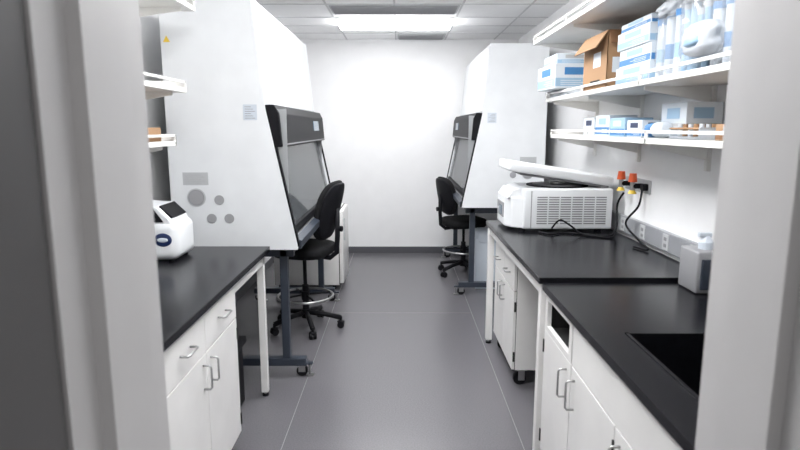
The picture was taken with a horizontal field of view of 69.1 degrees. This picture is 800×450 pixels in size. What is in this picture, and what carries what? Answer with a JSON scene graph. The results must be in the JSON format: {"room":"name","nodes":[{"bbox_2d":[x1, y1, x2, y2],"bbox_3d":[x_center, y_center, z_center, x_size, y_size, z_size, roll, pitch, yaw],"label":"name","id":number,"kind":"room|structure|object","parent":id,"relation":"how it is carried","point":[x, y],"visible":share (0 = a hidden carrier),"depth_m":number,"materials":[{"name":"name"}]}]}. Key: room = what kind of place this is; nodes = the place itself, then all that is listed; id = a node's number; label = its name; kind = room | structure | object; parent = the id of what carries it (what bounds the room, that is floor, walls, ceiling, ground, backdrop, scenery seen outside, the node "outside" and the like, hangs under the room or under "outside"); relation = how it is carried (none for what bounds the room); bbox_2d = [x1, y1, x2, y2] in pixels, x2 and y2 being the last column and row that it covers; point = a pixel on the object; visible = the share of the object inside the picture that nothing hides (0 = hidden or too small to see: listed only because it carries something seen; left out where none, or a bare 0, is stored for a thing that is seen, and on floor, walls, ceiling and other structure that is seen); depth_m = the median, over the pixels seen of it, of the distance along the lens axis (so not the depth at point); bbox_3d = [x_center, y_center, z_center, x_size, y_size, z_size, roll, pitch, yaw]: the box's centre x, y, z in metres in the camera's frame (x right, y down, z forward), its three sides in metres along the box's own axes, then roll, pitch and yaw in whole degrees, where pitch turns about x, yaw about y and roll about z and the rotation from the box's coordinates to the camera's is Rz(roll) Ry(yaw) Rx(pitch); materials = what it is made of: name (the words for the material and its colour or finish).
{"room":"laboratory","nodes":[
{"label":"laboratory","id":0,"kind":"room"},
{"bbox_2d":[140,14,270,262],"bbox_3d":[-1.580,-0.415,4.093,0.100,2.670,6.750,0,9,0],"label":"wall","id":1,"kind":"structure","parent":0,"point":[150,26],"depth_m":3.63,"materials":[{"name":"paint"}]},
{"bbox_2d":[148,134,176,152],"bbox_3d":[-1.360,-0.244,2.078,0.300,0.137,2.180,0,9,0],"label":"wall shelf","id":2,"kind":"object","parent":1,"relation":"attached to","point":[166,139],"visible":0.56,"depth_m":3.03,"materials":[{"name":"white metal"}]},
{"bbox_2d":[148,128,160,141],"bbox_3d":[-1.319,-0.453,2.914,0.167,0.070,0.182,0,9,0],"label":"carton","id":3,"kind":"object","parent":2,"relation":"on","point":[151,131],"visible":0.12,"depth_m":2.92,"materials":[{"name":"brown cardboard"}]},
{"bbox_2d":[144,72,186,99],"bbox_3d":[-1.325,-0.520,2.032,0.370,0.137,2.180,0,9,0],"label":"wall shelf","id":4,"kind":"object","parent":1,"relation":"attached to","point":[153,89],"visible":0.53,"depth_m":2.98,"materials":[{"name":"white metal"}]},
{"bbox_2d":[139,0,194,16],"bbox_3d":[-1.290,-0.930,1.964,0.440,0.137,2.180,0,9,0],"label":"wall shelf","id":5,"kind":"object","parent":1,"relation":"attached to","point":[146,7],"visible":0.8,"depth_m":2.92,"materials":[{"name":"white metal"}]},
{"bbox_2d":[235,257,273,302],"bbox_3d":[-1.527,0.852,4.352,0.006,0.085,6.444,0,9,0],"label":"baseboard","id":6,"kind":"structure","parent":1,"relation":"attached to","point":[270,261],"depth_m":5.96,"materials":[{"name":"plastic"}]},
{"bbox_2d":[232,253,534,449],"bbox_3d":[0.000,1.176,2.974,6.000,0.101,9.480,0,9,0],"label":"floor","id":7,"kind":"structure","parent":0,"point":[411,365],"depth_m":3.84,"materials":[{"name":"tile"}]},
{"bbox_2d":[164,286,242,449],"bbox_3d":[-1.110,0.847,1.997,0.716,0.872,1.724,0,9,0],"label":"base cabinet","id":8,"kind":"object","parent":7,"relation":"on","point":[202,369],"visible":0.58,"depth_m":2.37,"materials":[{"name":"metal"}]},
{"bbox_2d":[157,246,269,351],"bbox_3d":[-1.146,0.290,2.248,0.752,0.132,2.400,0,9,0],"label":"countertop","id":9,"kind":"structure","parent":8,"relation":"on","point":[191,284],"depth_m":2.70,"materials":[{"name":"black stone"}]},
{"bbox_2d":[153,200,193,261],"bbox_3d":[-1.320,0.024,3.123,0.340,0.304,0.288,0,9,0],"label":"instrument","id":10,"kind":"object","parent":9,"relation":"on","point":[174,236],"visible":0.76,"depth_m":3.02,"materials":[{"name":"white plastic"}]},
{"bbox_2d":[237,336,246,407],"bbox_3d":[-1.170,0.875,3.259,0.540,0.400,0.380,0,9,0],"label":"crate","id":11,"kind":"object","parent":7,"relation":"on","point":[241,341],"visible":0.17,"depth_m":3.36,"materials":[{"name":"black plastic"}]},
{"bbox_2d":[159,0,339,376],"bbox_3d":[-0.967,-0.330,4.437,0.806,2.390,1.978,0,9,0],"label":"cabinet","id":12,"kind":"object","parent":7,"relation":"on","point":[248,167],"visible":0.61,"depth_m":3.45,"materials":[{"name":"white metal"}]},
{"bbox_2d":[234,256,269,395],"bbox_3d":[-1.147,0.648,3.170,0.705,0.877,0.640,0,9,0],"label":"frame","id":13,"kind":"object","parent":7,"relation":"on","point":[259,267],"visible":0.23,"depth_m":3.43,"materials":[{"name":"white metal"}]},
{"bbox_2d":[270,180,344,339],"bbox_3d":[-0.730,0.240,4.624,0.594,1.202,0.601,0,9,0],"label":"chair","id":14,"kind":"object","parent":7,"relation":"on","point":[328,205],"visible":0.82,"depth_m":4.49,"materials":[{"name":"black plastic"}]},
{"bbox_2d":[274,203,348,288],"bbox_3d":[-0.897,0.209,6.037,0.705,0.800,0.600,0,9,0],"label":"fridge","id":15,"kind":"object","parent":7,"relation":"on","point":[336,269],"visible":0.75,"depth_m":5.78,"materials":[{"name":"white plastic"}]},
{"bbox_2d":[436,176,486,277],"bbox_3d":[0.679,0.008,6.372,0.581,1.086,0.601,-7,12,-37],"label":"chair","id":16,"kind":"object","parent":7,"relation":"on","point":[445,188],"visible":0.77,"depth_m":6.23,"materials":[{"name":"black fabric"}]},
{"bbox_2d":[474,227,495,288],"bbox_3d":[0.890,0.330,5.945,0.321,0.590,0.340,0,9,0],"label":"waste bin","id":17,"kind":"object","parent":7,"relation":"on","point":[481,234],"visible":0.48,"depth_m":5.79,"materials":[{"name":"grey metal"}]},
{"bbox_2d":[441,43,549,294],"bbox_3d":[0.922,-0.638,6.282,0.806,2.390,1.958,0,9,0],"label":"tall cabinet","id":18,"kind":"object","parent":7,"relation":"on","point":[503,115],"visible":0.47,"depth_m":5.29,"materials":[{"name":"white metal"}]},
{"bbox_2d":[494,242,538,383],"bbox_3d":[0.966,0.563,3.912,0.618,0.800,0.709,0,9,0],"label":"base cabinet","id":19,"kind":"object","parent":7,"relation":"on","point":[516,297],"visible":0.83,"depth_m":3.60,"materials":[{"name":"metal"}]},
{"bbox_2d":[539,295,573,449],"bbox_3d":[1.000,0.765,2.488,0.756,0.872,0.417,0,9,0],"label":"base cabinet","id":20,"kind":"object","parent":7,"relation":"on","point":[558,337],"visible":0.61,"depth_m":2.49,"materials":[{"name":"metal"}]},
{"bbox_2d":[485,220,679,449],"bbox_3d":[1.026,0.561,3.531,0.788,0.930,1.660,0,9,0],"label":"lab table","id":21,"kind":"object","parent":7,"relation":"on","point":[542,258],"visible":0.47,"depth_m":3.02,"materials":[{"name":"black plastic"}]},
{"bbox_2d":[497,159,613,231],"bbox_3d":[1.037,-0.215,3.972,0.692,0.456,0.474,0,9,0],"label":"centrifuge","id":22,"kind":"object","parent":21,"relation":"on","point":[583,199],"visible":1,"depth_m":3.76,"materials":[{"name":"white plastic"}]},
{"bbox_2d":[538,184,648,250],"bbox_3d":[1.264,-0.091,3.551,0.377,0.351,0.748,-8,12,-39],"label":"power cord","id":23,"kind":"object","parent":21,"relation":"on","point":[643,187],"visible":1,"depth_m":3.61,"materials":[{"name":"black plastic"}]},
{"bbox_2d":[564,326,682,449],"bbox_3d":[1.000,0.875,1.827,0.756,0.872,0.915,0,9,0],"label":"base cabinet","id":24,"kind":"object","parent":7,"relation":"on","point":[604,413],"visible":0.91,"depth_m":1.89,"materials":[{"name":"metal"}]},
{"bbox_2d":[542,283,708,449],"bbox_3d":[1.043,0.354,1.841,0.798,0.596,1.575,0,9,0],"label":"countertop","id":25,"kind":"structure","parent":24,"relation":"on","point":[651,335],"depth_m":1.99,"materials":[{"name":"stone"}]},
{"bbox_2d":[678,245,712,292],"bbox_3d":[1.320,0.190,2.501,0.160,0.178,0.168,0,9,0],"label":"paper towel dispenser","id":26,"kind":"object","parent":25,"relation":"on","point":[695,263],"visible":0.44,"depth_m":2.45,"materials":[{"name":"grey plastic"}]},
{"bbox_2d":[698,232,712,249],"bbox_3d":[1.310,0.067,2.485,0.060,0.070,0.060,9,13,44],"label":"spray bottle","id":27,"kind":"object","parent":26,"relation":"on","point":[705,243],"visible":0.93,"depth_m":2.47,"materials":[{"name":"white plastic"}]},
{"bbox_2d":[299,39,518,246],"bbox_3d":[-0.040,-0.962,7.372,2.980,2.670,0.100,0,9,0],"label":"wall","id":28,"kind":"structure","parent":0,"point":[388,109],"depth_m":7.28,"materials":[{"name":"paint"}]},
{"bbox_2d":[349,247,468,252],"bbox_3d":[-0.040,0.321,7.533,2.980,0.085,0.006,0,9,0],"label":"baseboard","id":29,"kind":"structure","parent":28,"relation":"attached to","point":[351,249],"depth_m":7.53,"materials":[{"name":"plastic"}]},
{"bbox_2d":[255,0,569,39],"bbox_3d":[-0.040,-1.769,3.866,3.180,0.084,6.750,0,9,0],"label":"ceiling","id":30,"kind":"structure","parent":0,"point":[305,19],"depth_m":5.65,"materials":[{"name":"tile"}]},
{"bbox_2d":[328,5,459,13],"bbox_3d":[-0.050,-1.955,5.290,1.160,0.017,0.360,0,9,0],"label":"ceiling vent","id":31,"kind":"object","parent":30,"relation":"in","point":[336,9],"visible":1,"depth_m":5.22,"materials":[{"name":"grey metal"}]},
{"bbox_2d":[335,18,453,29],"bbox_3d":[-0.050,-2.044,5.924,1.170,0.050,0.440,0,9,0],"label":"ceiling light panel","id":32,"kind":"object","parent":30,"relation":"in","point":[344,23],"depth_m":5.73,"materials":[{"name":"white plastic"}]},
{"bbox_2d":[397,34,445,39],"bbox_3d":[0.250,-2.213,6.839,0.560,0.017,0.380,0,9,0],"label":"ceiling vent","id":33,"kind":"object","parent":30,"relation":"in","point":[399,36],"visible":1,"depth_m":6.76,"materials":[{"name":"grey plastic"}]},
{"bbox_2d":[518,0,727,261],"bbox_3d":[1.500,-0.415,4.093,0.100,2.670,6.750,0,9,0],"label":"wall","id":34,"kind":"structure","parent":0,"point":[682,200],"depth_m":3.39,"materials":[{"name":"paint"}]},
{"bbox_2d":[533,0,719,50],"bbox_3d":[1.205,-1.034,2.590,0.450,0.137,3.450,0,9,0],"label":"wall shelf","id":35,"kind":"object","parent":34,"relation":"attached to","point":[600,16],"visible":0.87,"depth_m":3.32,"materials":[{"name":"white metal"}]},
{"bbox_2d":[617,171,651,194],"bbox_3d":[1.402,-0.259,3.526,0.096,0.120,0.360,0,9,0],"label":"gas valves","id":36,"kind":"object","parent":34,"relation":"attached to","point":[632,182],"visible":0.99,"depth_m":3.44,"materials":[{"name":"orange plastic"}]},
{"bbox_2d":[611,210,697,257],"bbox_3d":[1.433,-0.023,3.798,0.035,0.105,2.300,0,9,0],"label":"electrical raceway","id":37,"kind":"object","parent":34,"relation":"attached to","point":[671,243],"visible":0.56,"depth_m":3.26,"materials":[{"name":"grey plastic"}]},
{"bbox_2d":[593,0,720,170],"bbox_3d":[1.440,-0.746,2.643,0.020,1.000,3.224,0,9,0],"label":"upright","id":38,"kind":"object","parent":34,"relation":"attached to","point":[707,163],"visible":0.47,"depth_m":3.44,"materials":[{"name":"white metal"}]},
{"bbox_2d":[550,129,722,159],"bbox_3d":[1.283,-0.370,2.701,0.294,0.137,3.450,0,9,0],"label":"wall shelf","id":39,"kind":"object","parent":38,"relation":"attached to","point":[691,148],"visible":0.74,"depth_m":2.71,"materials":[{"name":"white metal"}]},
{"bbox_2d":[583,118,595,134],"bbox_3d":[1.299,-0.636,3.756,0.162,0.110,0.222,0,9,0],"label":"carton","id":40,"kind":"object","parent":39,"relation":"on","point":[589,123],"visible":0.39,"depth_m":3.74,"materials":[{"name":"white cardboard"}]},
{"bbox_2d":[595,115,637,135],"bbox_3d":[1.279,-0.590,3.449,0.162,0.120,0.242,0,9,0],"label":"carton","id":41,"kind":"object","parent":39,"relation":"on","point":[602,121],"visible":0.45,"depth_m":3.39,"materials":[{"name":"white cardboard"}]},
{"bbox_2d":[610,118,652,136],"bbox_3d":[1.264,-0.536,3.184,0.152,0.100,0.222,0,9,0],"label":"carton","id":42,"kind":"object","parent":39,"relation":"on","point":[615,123],"visible":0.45,"depth_m":3.13,"materials":[{"name":"white cardboard"}]},
{"bbox_2d":[626,120,660,136],"bbox_3d":[1.264,-0.490,2.954,0.152,0.085,0.192,0,9,0],"label":"carton","id":43,"kind":"object","parent":39,"relation":"on","point":[631,124],"visible":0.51,"depth_m":2.91,"materials":[{"name":"white cardboard"}]},
{"bbox_2d":[644,122,672,137],"bbox_3d":[1.200,-0.444,2.708,0.084,0.072,0.214,0,9,0],"label":"bag","id":44,"kind":"object","parent":39,"relation":"on","point":[660,126],"visible":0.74,"depth_m":2.63,"materials":[{"name":"white plastic"}]},
{"bbox_2d":[661,102,723,137],"bbox_3d":[1.339,-0.482,2.681,0.162,0.160,0.252,0,9,0],"label":"carton","id":45,"kind":"object","parent":39,"relation":"on","point":[675,114],"visible":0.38,"depth_m":2.56,"materials":[{"name":"white cardboard"}]},
{"bbox_2d":[669,124,715,139],"bbox_3d":[1.255,-0.385,2.399,0.170,0.062,0.260,0,9,0],"label":"tube rack","id":46,"kind":"object","parent":39,"relation":"on","point":[681,127],"visible":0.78,"depth_m":2.35,"materials":[{"name":"plastic"}]},
{"bbox_2d":[715,124,723,139],"bbox_3d":[1.289,-0.335,2.103,0.182,0.060,0.222,0,9,0],"label":"carton","id":47,"kind":"object","parent":39,"relation":"in","point":[719,127],"visible":0.12,"depth_m":2.18,"materials":[{"name":"cardboard"}]},
{"bbox_2d":[545,51,730,111],"bbox_3d":[1.260,-0.630,2.658,0.340,0.137,3.450,0,9,0],"label":"wall shelf","id":48,"kind":"object","parent":38,"relation":"attached to","point":[696,84],"visible":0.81,"depth_m":2.66,"materials":[{"name":"white metal"}]},
{"bbox_2d":[550,88,580,97],"bbox_3d":[1.235,-0.924,4.083,0.250,0.045,0.440,0,9,0],"label":"tray","id":49,"kind":"object","parent":48,"relation":"on","point":[575,90],"visible":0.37,"depth_m":3.91,"materials":[{"name":"white plastic"}]},
{"bbox_2d":[538,63,583,91],"bbox_3d":[1.179,-1.026,4.066,0.322,0.160,0.402,0,9,-3],"label":"carton","id":50,"kind":"object","parent":49,"relation":"on","point":[557,76],"visible":0.8,"depth_m":3.87,"materials":[{"name":"white cardboard"}]},
{"bbox_2d":[544,53,583,66],"bbox_3d":[1.194,-1.142,4.056,0.292,0.070,0.342,0,9,0],"label":"carton","id":51,"kind":"object","parent":50,"relation":"on","point":[559,57],"visible":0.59,"depth_m":3.89,"materials":[{"name":"white cardboard"}]},
{"bbox_2d":[574,29,621,90],"bbox_3d":[1.214,-0.922,3.293,0.333,0.302,0.440,0,9,0],"label":"cardboard box","id":52,"kind":"object","parent":48,"relation":"on","point":[601,56],"visible":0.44,"depth_m":3.19,"materials":[{"name":"brown cardboard"}]},
{"bbox_2d":[615,61,655,84],"bbox_3d":[1.249,-0.737,2.841,0.242,0.085,0.412,0,9,0],"label":"carton","id":53,"kind":"object","parent":48,"relation":"on","point":[647,65],"visible":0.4,"depth_m":2.78,"materials":[{"name":"white cardboard"}]},
{"bbox_2d":[619,41,657,68],"bbox_3d":[1.253,-0.821,2.822,0.234,0.085,0.382,0,9,0],"label":"carton","id":54,"kind":"object","parent":53,"relation":"on","point":[645,52],"visible":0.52,"depth_m":2.76,"materials":[{"name":"white cardboard"}]},
{"bbox_2d":[617,22,658,51],"bbox_3d":[1.249,-0.908,2.823,0.242,0.085,0.392,0,9,0],"label":"carton","id":55,"kind":"object","parent":54,"relation":"on","point":[648,32],"visible":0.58,"depth_m":2.75,"materials":[{"name":"white cardboard"}]},
{"bbox_2d":[621,13,666,33],"bbox_3d":[1.253,-0.970,2.808,0.234,0.040,0.362,0,9,0],"label":"carton","id":56,"kind":"object","parent":55,"relation":"on","point":[652,17],"visible":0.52,"depth_m":2.73,"materials":[{"name":"white cardboard"}]},
{"bbox_2d":[655,0,684,76],"bbox_3d":[1.208,-0.811,2.470,0.228,0.347,0.236,0,9,0],"label":"bag","id":57,"kind":"object","parent":48,"relation":"on","point":[671,29],"visible":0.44,"depth_m":2.45,"materials":[{"name":"white plastic"}]},
{"bbox_2d":[681,0,716,71],"bbox_3d":[1.198,-0.776,2.233,0.232,0.357,0.230,0,9,0],"label":"bag","id":58,"kind":"object","parent":48,"relation":"on","point":[694,11],"visible":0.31,"depth_m":2.23,"materials":[{"name":"white plastic"}]},
{"bbox_2d":[680,19,725,56],"bbox_3d":[1.101,-0.679,2.116,0.105,0.124,0.237,0,9,0],"label":"bag","id":59,"kind":"object","parent":48,"relation":"on","point":[702,38],"visible":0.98,"depth_m":2.05,"materials":[{"name":"white plastic"}]},
{"bbox_2d":[709,0,734,65],"bbox_3d":[1.198,-0.732,1.996,0.231,0.347,0.237,0,9,0],"label":"bag","id":60,"kind":"object","parent":48,"relation":"on","point":[723,9],"visible":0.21,"depth_m":2.01,"materials":[{"name":"white plastic"}]},
{"bbox_3d":[0.000,0.128,0.845,6.000,2.670,0.225,0,9,0],"label":"wall","id":61,"kind":"structure","parent":0,"visible":0},
{"bbox_2d":[0,0,67,449],"bbox_3d":[-0.412,0.502,0.294,0.091,2.088,0.914,0,9,0],"label":"door","id":62,"kind":"structure","parent":61,"relation":"in","point":[32,415],"depth_m":0.63,"materials":[{"name":"paint"}]},
{"bbox_2d":[22,0,799,449],"bbox_3d":[0.058,0.380,0.882,1.047,2.160,0.281,0,9,0],"label":"trim","id":63,"kind":"structure","parent":61,"relation":"attached to","point":[85,57],"depth_m":0.79,"materials":[{"name":"paint"}]}
]}

